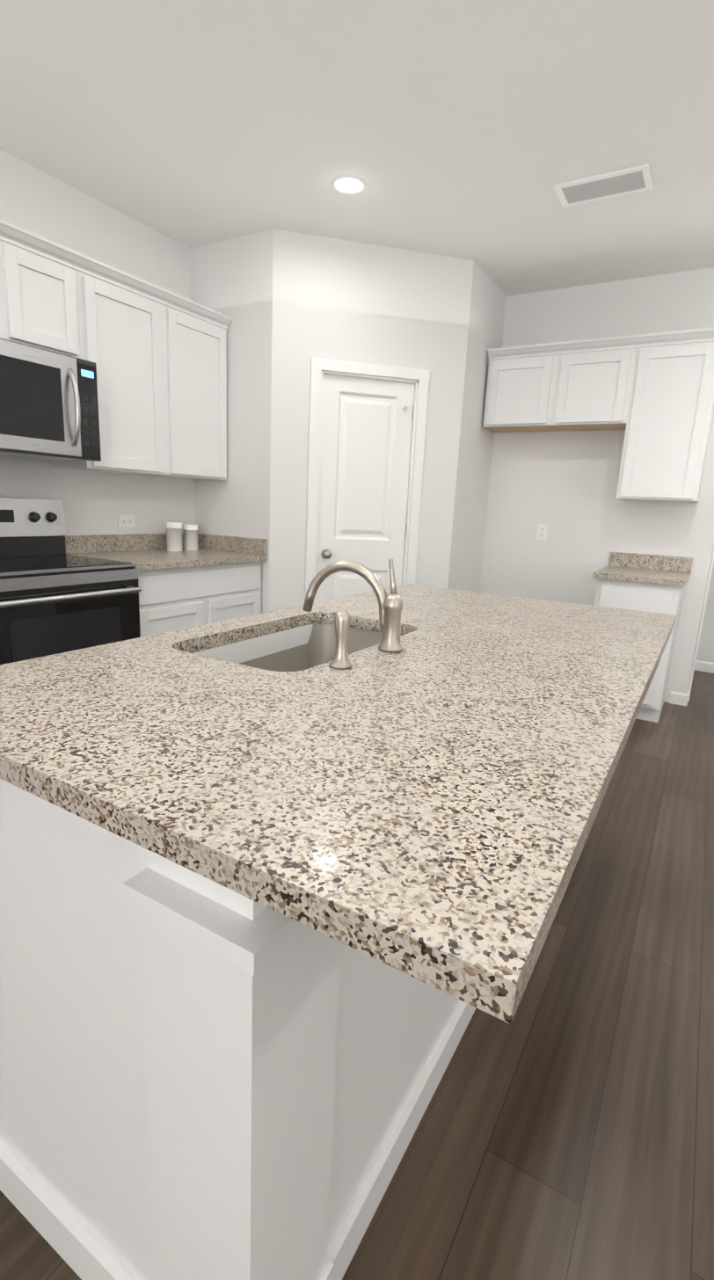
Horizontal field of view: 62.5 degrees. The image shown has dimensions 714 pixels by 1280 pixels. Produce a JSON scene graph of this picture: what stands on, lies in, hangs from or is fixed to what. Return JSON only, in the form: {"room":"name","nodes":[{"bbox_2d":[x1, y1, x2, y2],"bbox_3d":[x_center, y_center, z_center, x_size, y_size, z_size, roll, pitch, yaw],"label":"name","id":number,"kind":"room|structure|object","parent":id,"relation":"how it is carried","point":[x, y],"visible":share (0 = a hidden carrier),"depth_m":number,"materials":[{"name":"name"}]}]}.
{"room":"kitchen","nodes":[
{"label":"kitchen","id":0,"kind":"room"},
{"bbox_2d":[0,149,195,535],"bbox_3d":[-2.578,-0.651,1.695,0.120,2.770,8.890,10,15,30],"label":"wall","id":1,"kind":"structure","parent":0,"point":[38,201],"depth_m":3.27,"materials":[{"name":"white paint"}]},
{"bbox_2d":[0,236,10,340],"bbox_3d":[-1.750,-1.507,2.416,0.323,0.476,0.379,10,15,30],"label":"upper cabinet","id":2,"kind":"object","parent":1,"relation":"attached to","point":[4,328],"depth_m":2.54,"materials":[{"name":"white paint"}]},
{"bbox_2d":[0,218,87,360],"bbox_3d":[-1.555,-1.571,2.735,0.323,0.476,0.381,10,15,30],"label":"upper cabinet","id":3,"kind":"object","parent":1,"relation":"attached to","point":[47,310],"depth_m":2.66,"materials":[{"name":"white paint"}]},
{"bbox_2d":[0,338,101,461],"bbox_3d":[-1.608,-1.073,2.641,0.477,0.453,0.756,10,15,30],"label":"microwave","id":4,"kind":"object","parent":3,"relation":"attached to","point":[48,406],"visible":1,"depth_m":2.65,"materials":[{"name":"silver metal"}]},
{"bbox_2d":[50,254,172,477],"bbox_3d":[-1.338,-1.407,3.162,0.323,0.964,0.506,10,15,30],"label":"upper cabinet","id":5,"kind":"object","parent":1,"relation":"attached to","point":[157,354],"depth_m":3.10,"materials":[{"name":"white paint"}]},
{"bbox_2d":[65,533,183,554],"bbox_3d":[-1.818,-0.463,2.928,0.020,0.100,2.724,10,15,30],"label":"backsplash","id":6,"kind":"structure","parent":1,"relation":"attached to","point":[139,541],"depth_m":3.52,"materials":[{"name":"beige stone"}]},
{"bbox_2d":[117,515,135,528],"bbox_3d":[-1.403,-0.721,3.584,0.007,0.075,0.118,10,15,30],"label":"wall outlet plate","id":7,"kind":"object","parent":1,"relation":"attached to","point":[124,521],"depth_m":3.58,"materials":[{"name":"white plastic"}]},
{"bbox_2d":[168,290,232,479],"bbox_3d":[-1.078,-1.492,3.589,0.323,0.964,0.508,10,15,30],"label":"upper cabinet","id":8,"kind":"object","parent":1,"relation":"attached to","point":[197,331],"depth_m":3.51,"materials":[{"name":"white paint"}]},
{"bbox_2d":[190,228,506,613],"bbox_3d":[0.005,-1.070,4.076,2.192,2.770,0.549,-1,13,-15],"label":"wall","id":9,"kind":"structure","parent":0,"point":[291,303],"depth_m":3.68,"materials":[{"name":"white paint"}]},
{"bbox_2d":[197,533,267,554],"bbox_3d":[-0.848,-0.639,3.906,0.624,0.100,0.022,10,15,30],"label":"backsplash","id":10,"kind":"structure","parent":9,"relation":"attached to","point":[254,546],"depth_m":3.87,"materials":[{"name":"beige stone"}]},
{"bbox_2d":[304,356,429,603],"bbox_3d":[0.031,-0.697,3.928,0.619,2.110,0.619,10,15,30],"label":"door","id":11,"kind":"structure","parent":9,"relation":"attached to","point":[367,424],"depth_m":3.81,"materials":[{"name":"white paint"}]},
{"bbox_2d":[0,670,713,1279],"bbox_3d":[0.971,1.234,0.613,7.840,0.100,10.090,10,15,30],"label":"floor","id":12,"kind":"structure","parent":0,"point":[564,1130],"depth_m":1.29,"materials":[{"name":"brown wood"}]},
{"bbox_2d":[0,497,141,664],"bbox_3d":[-1.541,-0.049,2.797,0.693,1.205,0.766,10,15,30],"label":"range","id":13,"kind":"object","parent":12,"relation":"on","point":[55,598],"visible":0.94,"depth_m":2.71,"materials":[{"name":"black glass"}]},
{"bbox_2d":[138,561,261,637],"bbox_3d":[-1.146,-0.048,3.618,0.618,0.876,1.011,10,15,30],"label":"base cabinet","id":14,"kind":"object","parent":12,"relation":"on","point":[214,578],"depth_m":3.35,"materials":[{"name":"white paint"}]},
{"bbox_2d":[73,547,266,572],"bbox_3d":[-1.114,-0.492,3.510,0.644,0.036,1.011,10,15,30],"label":"countertop","id":15,"kind":"structure","parent":14,"relation":"on","point":[158,558],"depth_m":3.37,"materials":[{"name":"beige stone"}]},
{"bbox_2d":[166,522,181,552],"bbox_3d":[-1.156,-0.653,3.719,0.099,0.180,0.099,10,15,30],"label":"canister","id":16,"kind":"object","parent":15,"relation":"on","point":[173,536],"visible":1,"depth_m":3.68,"materials":[{"name":"white ceramic"}]},
{"bbox_2d":[182,523,198,551],"bbox_3d":[-1.084,-0.669,3.839,0.095,0.165,0.095,10,15,30],"label":"canister","id":17,"kind":"object","parent":15,"relation":"on","point":[191,537],"visible":1,"depth_m":3.80,"materials":[{"name":"white ceramic"}]},
{"bbox_2d":[0,773,473,1279],"bbox_3d":[0.068,0.448,1.680,0.762,0.877,1.990,10,15,30],"label":"kitchen island","id":18,"kind":"object","parent":12,"relation":"on","point":[196,1083],"depth_m":0.79,"materials":[{"name":"white paint"}]},
{"bbox_2d":[0,583,675,1024],"bbox_3d":[0.175,0.015,1.541,1.070,0.036,2.020,10,15,30],"label":"island countertop","id":19,"kind":"structure","parent":18,"relation":"on","point":[426,811],"depth_m":0.79,"materials":[{"name":"beige stone"}]},
{"bbox_2d":[193,618,400,668],"bbox_3d":[-0.132,0.119,1.548,0.382,0.222,0.652,10,15,30],"label":"sink","id":20,"kind":"object","parent":19,"relation":"in","point":[289,646],"depth_m":1.78,"materials":[{"name":"silver metal"}]},
{"bbox_2d":[329,610,352,669],"bbox_3d":[-0.032,-0.003,1.224,0.048,0.119,0.048,10,15,30],"label":"sprayer","id":21,"kind":"object","parent":19,"relation":"on","point":[342,621],"visible":1,"depth_m":1.21,"materials":[{"name":"silver metal"}]},
{"bbox_2d":[302,559,403,652],"bbox_3d":[-0.006,-0.095,1.423,0.261,0.213,0.079,10,15,30],"label":"faucet","id":22,"kind":"object","parent":19,"relation":"on","point":[390,605],"visible":1,"depth_m":1.38,"materials":[{"name":"silver metal"}]},
{"bbox_2d":[592,552,692,722],"bbox_3d":[1.828,-0.039,3.880,0.510,1.014,0.643,10,15,30],"label":"base cabinet","id":23,"kind":"object","parent":12,"relation":"on","point":[646,583],"visible":0.48,"depth_m":3.62,"materials":[{"name":"white paint"}]},
{"bbox_2d":[0,0,713,296],"bbox_3d":[1.102,-1.562,-0.021,7.840,0.100,10.090,10,15,30],"label":"ceiling","id":24,"kind":"structure","parent":0,"point":[475,130],"depth_m":2.38,"materials":[{"name":"white paint"}]},
{"bbox_2d":[332,174,365,194],"bbox_3d":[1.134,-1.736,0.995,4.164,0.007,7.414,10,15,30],"label":"recessed light","id":25,"kind":"object","parent":24,"relation":"in","point":[348,184],"visible":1,"depth_m":2.86,"materials":[{"name":"white paint"}]},
{"bbox_2d":[553,163,653,207],"bbox_3d":[1.160,-2.135,2.771,0.410,0.012,0.210,10,15,30],"label":"ceiling vent","id":26,"kind":"object","parent":24,"relation":"in","point":[611,185],"visible":0.96,"depth_m":2.76,"materials":[{"name":"white metal"}]},
{"bbox_2d":[479,267,713,702],"bbox_3d":[1.050,-1.138,4.593,3.090,2.770,0.120,10,15,30],"label":"wall","id":27,"kind":"structure","parent":0,"point":[563,485],"depth_m":4.14,"materials":[{"name":"white paint"}]},
{"bbox_2d":[536,523,547,540],"bbox_3d":[1.378,-0.803,4.383,0.075,0.118,0.007,10,15,30],"label":"wall outlet plate","id":28,"kind":"object","parent":27,"relation":"attached to","point":[541,528],"depth_m":4.38,"materials":[{"name":"white plastic"}]},
{"bbox_2d":[483,327,713,501],"bbox_3d":[1.583,-1.443,3.925,1.447,0.964,0.350,10,15,30],"label":"upper cabinet","id":29,"kind":"object","parent":27,"relation":"attached to","point":[651,395],"visible":1,"depth_m":3.69,"materials":[{"name":"white paint"}]},
{"bbox_2d":[669,660,713,705],"bbox_3d":[0.975,1.144,0.593,7.600,0.085,9.850,10,15,30],"label":"baseboard","id":30,"kind":"structure","parent":27,"relation":"attached to","point":[677,698],"depth_m":4.11,"materials":[{"name":"white paint"}]},
{"bbox_2d":[693,550,713,662],"bbox_3d":[3.706,-0.977,4.429,1.670,2.770,0.120,10,15,30],"label":"wall","id":31,"kind":"structure","parent":0,"point":[705,652],"depth_m":4.98,"materials":[{"name":"white paint"}]},
{"bbox_3d":[2.662,-1.023,4.416,0.120,2.770,1.200,10,15,30],"label":"wall","id":32,"kind":"structure","parent":0,"visible":0},
{"bbox_2d":[687,545,713,701],"bbox_3d":[2.642,-0.670,4.349,0.016,2.110,0.960,10,15,30],"label":"door frame","id":33,"kind":"structure","parent":32,"relation":"attached to","point":[701,621],"depth_m":4.06,"materials":[{"name":"white paint"}]}
]}

